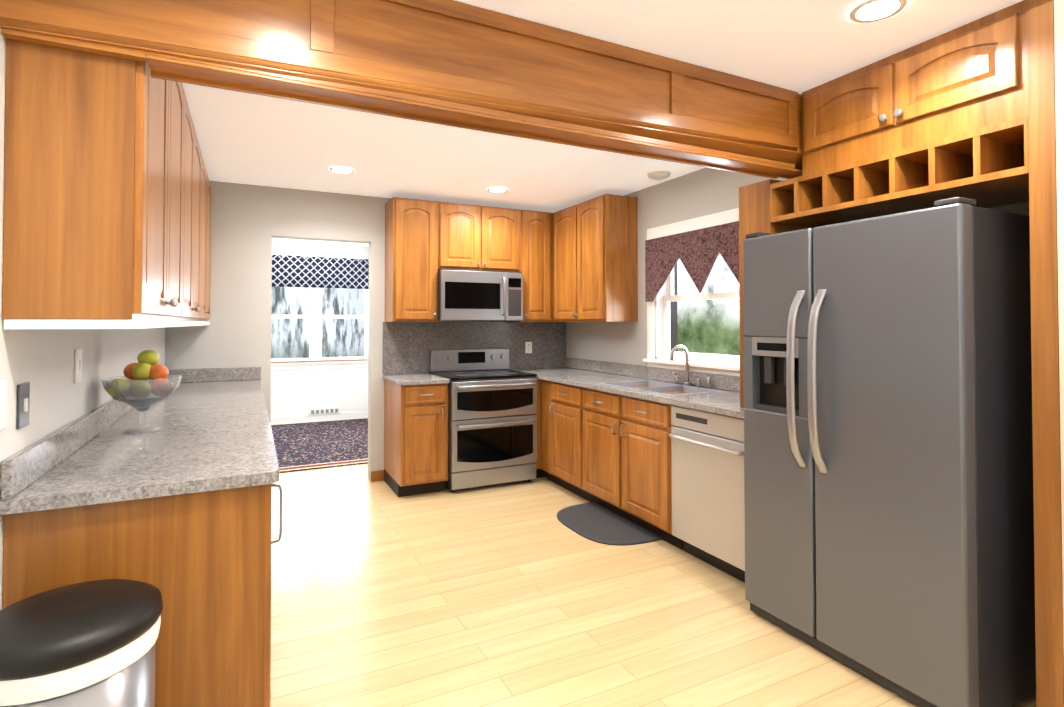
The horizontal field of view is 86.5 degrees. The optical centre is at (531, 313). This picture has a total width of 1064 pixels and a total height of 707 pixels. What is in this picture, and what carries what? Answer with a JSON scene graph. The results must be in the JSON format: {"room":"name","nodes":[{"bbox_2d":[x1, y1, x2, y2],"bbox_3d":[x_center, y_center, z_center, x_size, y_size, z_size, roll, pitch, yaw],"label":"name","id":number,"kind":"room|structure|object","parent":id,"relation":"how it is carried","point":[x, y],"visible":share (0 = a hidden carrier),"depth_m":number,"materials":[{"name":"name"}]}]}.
{"room":"kitchen","nodes":[
{"label":"kitchen","id":0,"kind":"room"},
{"bbox_2d":[0,27,167,609],"bbox_3d":[-1.048,0.146,0.722,0.120,2.440,7.900,0,-1,-27],"label":"wall","id":1,"kind":"structure","parent":0,"point":[43,358],"depth_m":1.77,"materials":[{"name":"white paint"}]},
{"bbox_2d":[0,380,6,429],"bbox_3d":[-1.313,0.227,1.399,0.011,0.120,0.080,0,-1,-27],"label":"outlet","id":2,"kind":"object","parent":1,"relation":"attached to","point":[3,384],"depth_m":1.41,"materials":[{"name":"white plastic"}]},
{"bbox_2d":[16,382,29,428],"bbox_3d":[-1.387,0.249,1.546,0.011,0.120,0.080,0,-1,-27],"label":"light switch","id":3,"kind":"object","parent":1,"relation":"attached to","point":[23,399],"depth_m":1.54,"materials":[{"name":"grey"}]},
{"bbox_2d":[1,399,132,498],"bbox_3d":[-2.007,0.439,2.795,0.020,0.099,3.083,0,-1,-27],"label":"backsplash","id":4,"kind":"structure","parent":1,"relation":"attached to","point":[22,469],"depth_m":1.73,"materials":[{"name":"grey stone"}]},
{"bbox_2d":[74,349,82,382],"bbox_3d":[-1.635,0.187,2.044,0.011,0.120,0.080,0,-1,-27],"label":"outlet","id":5,"kind":"object","parent":1,"relation":"attached to","point":[78,352],"depth_m":2.03,"materials":[{"name":"white plastic"}]},
{"bbox_2d":[2,38,185,325],"bbox_3d":[-1.426,-0.497,1.948,0.287,1.035,1.033,0,-1,-27],"label":"upper cabinet","id":6,"kind":"object","parent":1,"relation":"attached to","point":[107,204],"depth_m":1.50,"materials":[{"name":"brown wood"}]},
{"bbox_2d":[186,98,205,321],"bbox_3d":[-1.885,-0.482,2.867,0.287,1.035,1.022,0,-1,-27],"label":"upper cabinet","id":7,"kind":"object","parent":1,"relation":"attached to","point":[195,165],"depth_m":2.97,"materials":[{"name":"brown wood"}]},
{"bbox_2d":[202,170,210,321],"bbox_3d":[-2.345,-0.467,3.786,0.287,1.035,1.033,0,-1,-27],"label":"upper cabinet","id":8,"kind":"object","parent":1,"relation":"attached to","point":[206,190],"depth_m":3.85,"materials":[{"name":"brown wood"}]},
{"bbox_2d":[168,181,505,481],"bbox_3d":[-1.205,0.215,4.992,3.360,2.440,0.120,0,-1,-27],"label":"wall","id":9,"kind":"structure","parent":0,"point":[250,223],"depth_m":4.56,"materials":[{"name":"white paint"}]},
{"bbox_2d":[169,367,259,382],"bbox_3d":[-2.405,0.463,4.308,0.616,0.099,0.020,0,-1,-27],"label":"backsplash","id":10,"kind":"structure","parent":9,"relation":"attached to","point":[203,375],"depth_m":4.29,"materials":[{"name":"grey stone"}]},
{"bbox_2d":[271,287,367,369],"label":"window","id":11,"kind":"structure","parent":9,"relation":"in","point":[315,359],"depth_m":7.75,"materials":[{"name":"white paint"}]},
{"bbox_2d":[272,255,368,288],"bbox_3d":[-2.937,-0.562,7.672,1.600,0.420,0.035,0,-1,-27],"label":"valance curtain","id":12,"kind":"object","parent":11,"relation":"hanging from","point":[308,271],"visible":0.83,"depth_m":7.69,"materials":[{"name":"blue fabric"}]},
{"bbox_2d":[309,407,339,414],"bbox_3d":[-2.833,1.334,7.748,0.400,0.080,0.014,0,-1,-27],"label":"air vent","id":13,"kind":"object","parent":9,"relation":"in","point":[324,411],"visible":1,"depth_m":7.74,"materials":[{"name":"white paint"}]},
{"bbox_2d":[270,411,383,481],"bbox_3d":[-2.337,1.404,6.172,1.796,0.100,3.301,0,-1,-27],"label":"baseboard","id":14,"kind":"structure","parent":9,"relation":"attached to","point":[378,475],"depth_m":7.66,"materials":[{"name":"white wood"}]},
{"bbox_2d":[384,197,439,321],"bbox_3d":[-1.032,-0.443,4.837,0.380,1.020,0.328,0,-1,-27],"label":"upper cabinet","id":15,"kind":"object","parent":9,"relation":"attached to","point":[426,241],"depth_m":4.70,"materials":[{"name":"brown wood"}]},
{"bbox_2d":[440,202,523,272],"bbox_3d":[-0.517,-0.664,5.098,0.770,0.570,0.328,0,-1,-27],"label":"upper cabinet","id":16,"kind":"object","parent":9,"relation":"attached to","point":[472,237],"depth_m":4.96,"materials":[{"name":"brown wood"}]},
{"bbox_2d":[438,269,522,320],"bbox_3d":[-0.490,-0.154,5.035,0.758,0.429,0.448,0,-1,-27],"label":"microwave","id":17,"kind":"object","parent":16,"relation":"attached to","point":[468,295],"visible":0.98,"depth_m":4.87,"materials":[{"name":"silver metal"}]},
{"bbox_2d":[525,342,531,352],"bbox_3d":[-0.032,0.328,5.481,0.070,0.110,0.009,0,-1,-27],"label":"outlet","id":18,"kind":"object","parent":9,"relation":"attached to","point":[528,347],"visible":1,"depth_m":5.48,"materials":[{"name":"white plastic"}]},
{"bbox_2d":[506,210,551,321],"bbox_3d":[-0.038,-0.435,5.334,0.302,1.020,0.328,0,-1,-27],"label":"upper cabinet","id":19,"kind":"object","parent":9,"relation":"attached to","point":[537,275],"depth_m":5.20,"materials":[{"name":"brown wood"}]},
{"bbox_2d":[182,0,1022,246],"bbox_3d":[0.208,-1.064,3.209,4.573,0.060,11.190,0,-1,-27],"label":"ceiling","id":20,"kind":"structure","parent":0,"point":[799,46],"depth_m":3.05,"materials":[{"name":"white paint"}]},
{"bbox_2d":[329,167,353,173],"bbox_3d":[-1.349,-1.015,4.011,0.170,0.005,0.170,0,-1,-27],"label":"recessed light","id":21,"kind":"object","parent":20,"relation":"in","point":[341,170],"visible":0.98,"depth_m":4.00,"materials":[{"name":"white glass"}]},
{"bbox_2d":[0,0,801,178],"bbox_3d":[0.191,-0.859,2.199,3.399,0.378,0.135,0,-1,-27],"label":"ceiling beam","id":22,"kind":"structure","parent":20,"relation":"attached to","point":[453,63],"depth_m":1.91,"materials":[{"name":"brown wood"}]},
{"bbox_2d":[487,187,507,192],"bbox_3d":[-0.281,-1.005,4.602,0.170,0.005,0.170,0,-1,-27],"label":"recessed light","id":23,"kind":"object","parent":20,"relation":"in","point":[497,190],"visible":0.94,"depth_m":4.60,"materials":[{"name":"white glass"}]},
{"bbox_2d":[647,171,670,179],"bbox_3d":[0.922,-0.999,4.118,0.170,0.039,0.170,0,-1,-27],"label":"recessed light","id":24,"kind":"object","parent":20,"relation":"in","point":[657,175],"visible":1,"depth_m":4.07,"materials":[{"name":"white glass"}]},
{"bbox_2d":[849,0,906,22],"bbox_3d":[1.191,-1.048,1.950,0.170,0.005,0.170,0,-1,-27],"label":"recessed light","id":25,"kind":"object","parent":20,"relation":"in","point":[867,11],"visible":0.96,"depth_m":1.95,"materials":[{"name":"white glass"}]},
{"bbox_2d":[270,463,1035,706],"bbox_3d":[0.208,1.435,3.168,4.573,0.060,11.190,0,-1,-27],"label":"floor","id":26,"kind":"structure","parent":0,"point":[508,594],"depth_m":2.61,"materials":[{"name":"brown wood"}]},
{"bbox_2d":[0,579,162,706],"bbox_3d":[-1.066,1.023,1.297,0.364,0.705,0.364,0,-1,-27],"label":"trash can","id":27,"kind":"object","parent":26,"relation":"on","point":[88,644],"visible":1,"depth_m":1.23,"materials":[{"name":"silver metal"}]},
{"bbox_2d":[3,484,275,706],"bbox_3d":[-1.180,0.947,1.802,0.618,0.873,0.533,0,-1,-27],"label":"base cabinet","id":28,"kind":"object","parent":26,"relation":"on","point":[175,509],"depth_m":1.61,"materials":[{"name":"brown wood"}]},
{"bbox_2d":[0,379,279,514],"bbox_3d":[-1.730,0.509,2.932,0.638,0.035,3.083,0,-1,-27],"label":"countertop","id":29,"kind":"structure","parent":28,"relation":"on","point":[217,436],"depth_m":1.88,"materials":[{"name":"grey stone"}]},
{"bbox_2d":[101,350,181,432],"bbox_3d":[-1.609,0.316,2.340,0.280,0.330,0.276,0,-1,-27],"label":"fruit bowl","id":30,"kind":"object","parent":29,"relation":"on","point":[144,384],"visible":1,"depth_m":2.31,"materials":[{"name":"clear glass"}]},
{"bbox_2d":[271,418,367,472],"bbox_3d":[-2.432,1.452,6.472,1.600,0.013,2.580,0,-1,-27],"label":"rug","id":31,"kind":"object","parent":26,"relation":"on","point":[313,445],"visible":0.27,"depth_m":6.25,"materials":[{"name":"fabric"}]},
{"bbox_2d":[383,378,449,496],"bbox_3d":[-0.967,0.993,4.683,0.379,0.874,0.617,0,-1,-27],"label":"base cabinet","id":32,"kind":"object","parent":26,"relation":"on","point":[415,427],"depth_m":4.43,"materials":[{"name":"brown wood"}]},
{"bbox_2d":[383,374,449,385],"bbox_3d":[-0.970,0.537,4.680,0.395,0.035,0.633,0,-1,-27],"label":"countertop","id":33,"kind":"structure","parent":32,"relation":"on","point":[398,379],"depth_m":4.47,"materials":[{"name":"grey stone"}]},
{"bbox_2d":[429,348,536,491],"bbox_3d":[-0.422,0.875,4.882,0.760,1.115,0.707,0,-1,-27],"label":"range","id":34,"kind":"object","parent":26,"relation":"on","point":[492,418],"visible":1,"depth_m":4.64,"materials":[{"name":"silver metal"}]},
{"bbox_2d":[536,378,549,479],"bbox_3d":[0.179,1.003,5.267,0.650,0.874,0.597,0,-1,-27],"label":"base cabinet","id":35,"kind":"object","parent":26,"relation":"on","point":[540,473],"depth_m":4.87,"materials":[{"name":"brown wood"}]},
{"bbox_2d":[516,366,595,377],"bbox_3d":[0.186,0.546,5.258,0.651,0.035,0.633,0,-1,-27],"label":"countertop","id":36,"kind":"structure","parent":35,"relation":"on","point":[539,370],"depth_m":5.28,"materials":[{"name":"grey stone"}]},
{"bbox_2d":[550,381,577,494],"bbox_3d":[0.539,0.991,4.583,0.617,0.873,0.476,0,-1,-27],"label":"base cabinet","id":37,"kind":"object","parent":26,"relation":"on","point":[563,398],"depth_m":4.48,"materials":[{"name":"brown wood"}]},
{"bbox_2d":[557,502,661,545],"bbox_3d":[0.444,1.408,3.796,0.420,0.016,0.800,0,-1,-27],"label":"mat","id":38,"kind":"object","parent":26,"relation":"on","point":[594,522],"visible":0.98,"depth_m":3.72,"materials":[{"name":"grey rubber"}]},
{"bbox_2d":[578,389,741,549],"bbox_3d":[0.868,0.981,3.925,0.617,0.873,0.996,0,-1,-27],"label":"base cabinet","id":39,"kind":"object","parent":26,"relation":"on","point":[605,432],"depth_m":3.72,"materials":[{"name":"brown wood"}]},
{"bbox_2d":[538,373,743,418],"bbox_3d":[0.853,0.525,3.939,0.637,0.035,2.321,0,-1,-27],"label":"countertop","id":40,"kind":"structure","parent":39,"relation":"on","point":[728,403],"depth_m":3.56,"materials":[{"name":"grey stone"}]},
{"bbox_2d":[602,381,725,396],"bbox_3d":[0.878,0.600,3.914,0.440,0.190,0.790,0,-1,-27],"label":"sink","id":41,"kind":"object","parent":40,"relation":"in","point":[654,386],"depth_m":3.97,"materials":[{"name":"silver metal"}]},
{"bbox_2d":[670,345,713,388],"bbox_3d":[1.072,0.362,3.961,0.179,0.288,0.352,0,-1,-27],"label":"faucet","id":42,"kind":"object","parent":40,"relation":"on","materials":[{"name":"silver metal"}]},
{"bbox_2d":[668,405,744,582],"bbox_3d":[1.200,0.970,3.197,0.672,0.872,0.600,0,-1,-27],"label":"dishwasher","id":43,"kind":"object","parent":26,"relation":"on","point":[708,516],"visible":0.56,"depth_m":3.06,"materials":[{"name":"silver metal"}]},
{"bbox_2d":[743,197,1035,706],"bbox_3d":[1.490,0.507,2.393,0.805,1.772,0.920,0,-1,-27],"label":"fridge","id":44,"kind":"object","parent":26,"relation":"on","point":[888,465],"visible":1,"depth_m":2.03,"materials":[{"name":"grey metal"}]},
{"bbox_2d":[739,0,1063,706],"bbox_3d":[1.611,0.175,2.495,0.579,2.438,1.305,0,-1,-27],"label":"surround","id":45,"kind":"object","parent":26,"relation":"on","point":[967,111],"visible":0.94,"depth_m":2.06,"materials":[{"name":"brown wood"}]},
{"bbox_2d":[566,168,1028,365],"bbox_3d":[1.277,0.198,3.950,0.120,2.440,4.205,0,-1,-27],"label":"wall","id":46,"kind":"structure","parent":0,"point":[705,191],"depth_m":4.50,"materials":[{"name":"white paint"}]},
{"bbox_2d":[552,213,554,321],"bbox_3d":[0.253,-0.433,5.479,0.348,1.020,0.328,0,-1,-27],"label":"upper cabinet","id":47,"kind":"object","parent":46,"relation":"attached to","point":[553,320],"depth_m":5.29,"materials":[{"name":"brown wood"}]},
{"bbox_2d":[554,194,637,321],"bbox_3d":[0.515,-0.441,4.943,0.359,1.020,0.855,0,-1,-27],"label":"upper cabinet","id":48,"kind":"object","parent":46,"relation":"attached to","point":[595,259],"visible":1,"depth_m":4.63,"materials":[{"name":"brown wood"}]},
{"bbox_2d":[566,357,739,392],"bbox_3d":[0.992,0.464,4.353,0.019,0.099,2.936,0,-1,-27],"label":"backsplash","id":49,"kind":"structure","parent":46,"relation":"attached to","point":[721,381],"depth_m":4.55,"materials":[{"name":"grey stone"}]},
{"bbox_2d":[643,208,739,375],"bbox_3d":[1.211,-0.121,4.042,0.180,1.120,1.130,0,-1,-27],"label":"window","id":50,"kind":"structure","parent":46,"relation":"in","point":[658,327],"depth_m":4.23,"materials":[{"name":"white paint"}]},
{"bbox_2d":[645,220,738,301],"bbox_3d":[1.150,-0.351,3.987,0.033,0.499,1.120,0,-1,-27],"label":"valance curtain","id":51,"kind":"object","parent":50,"relation":"hanging from","point":[697,251],"visible":0.71,"depth_m":3.98,"materials":[{"name":"brown fabric"}]},
{"bbox_2d":[1054,0,1063,646],"bbox_3d":[2.361,0.168,2.072,1.480,2.440,0.118,0,-1,-27],"label":"wall","id":52,"kind":"structure","parent":0,"point":[1059,48],"depth_m":1.79,"materials":[{"name":"beige paint"}]},
{"label":"outside","id":53,"kind":"structure","parent":0,"visible":0},
{"bbox_2d":[677,253,739,355],"bbox_3d":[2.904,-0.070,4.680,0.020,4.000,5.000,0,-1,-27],"label":"window pane","id":54,"kind":"structure","parent":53,"point":[709,326],"depth_m":6.40,"materials":[{"name":"clear glass"}]}
]}

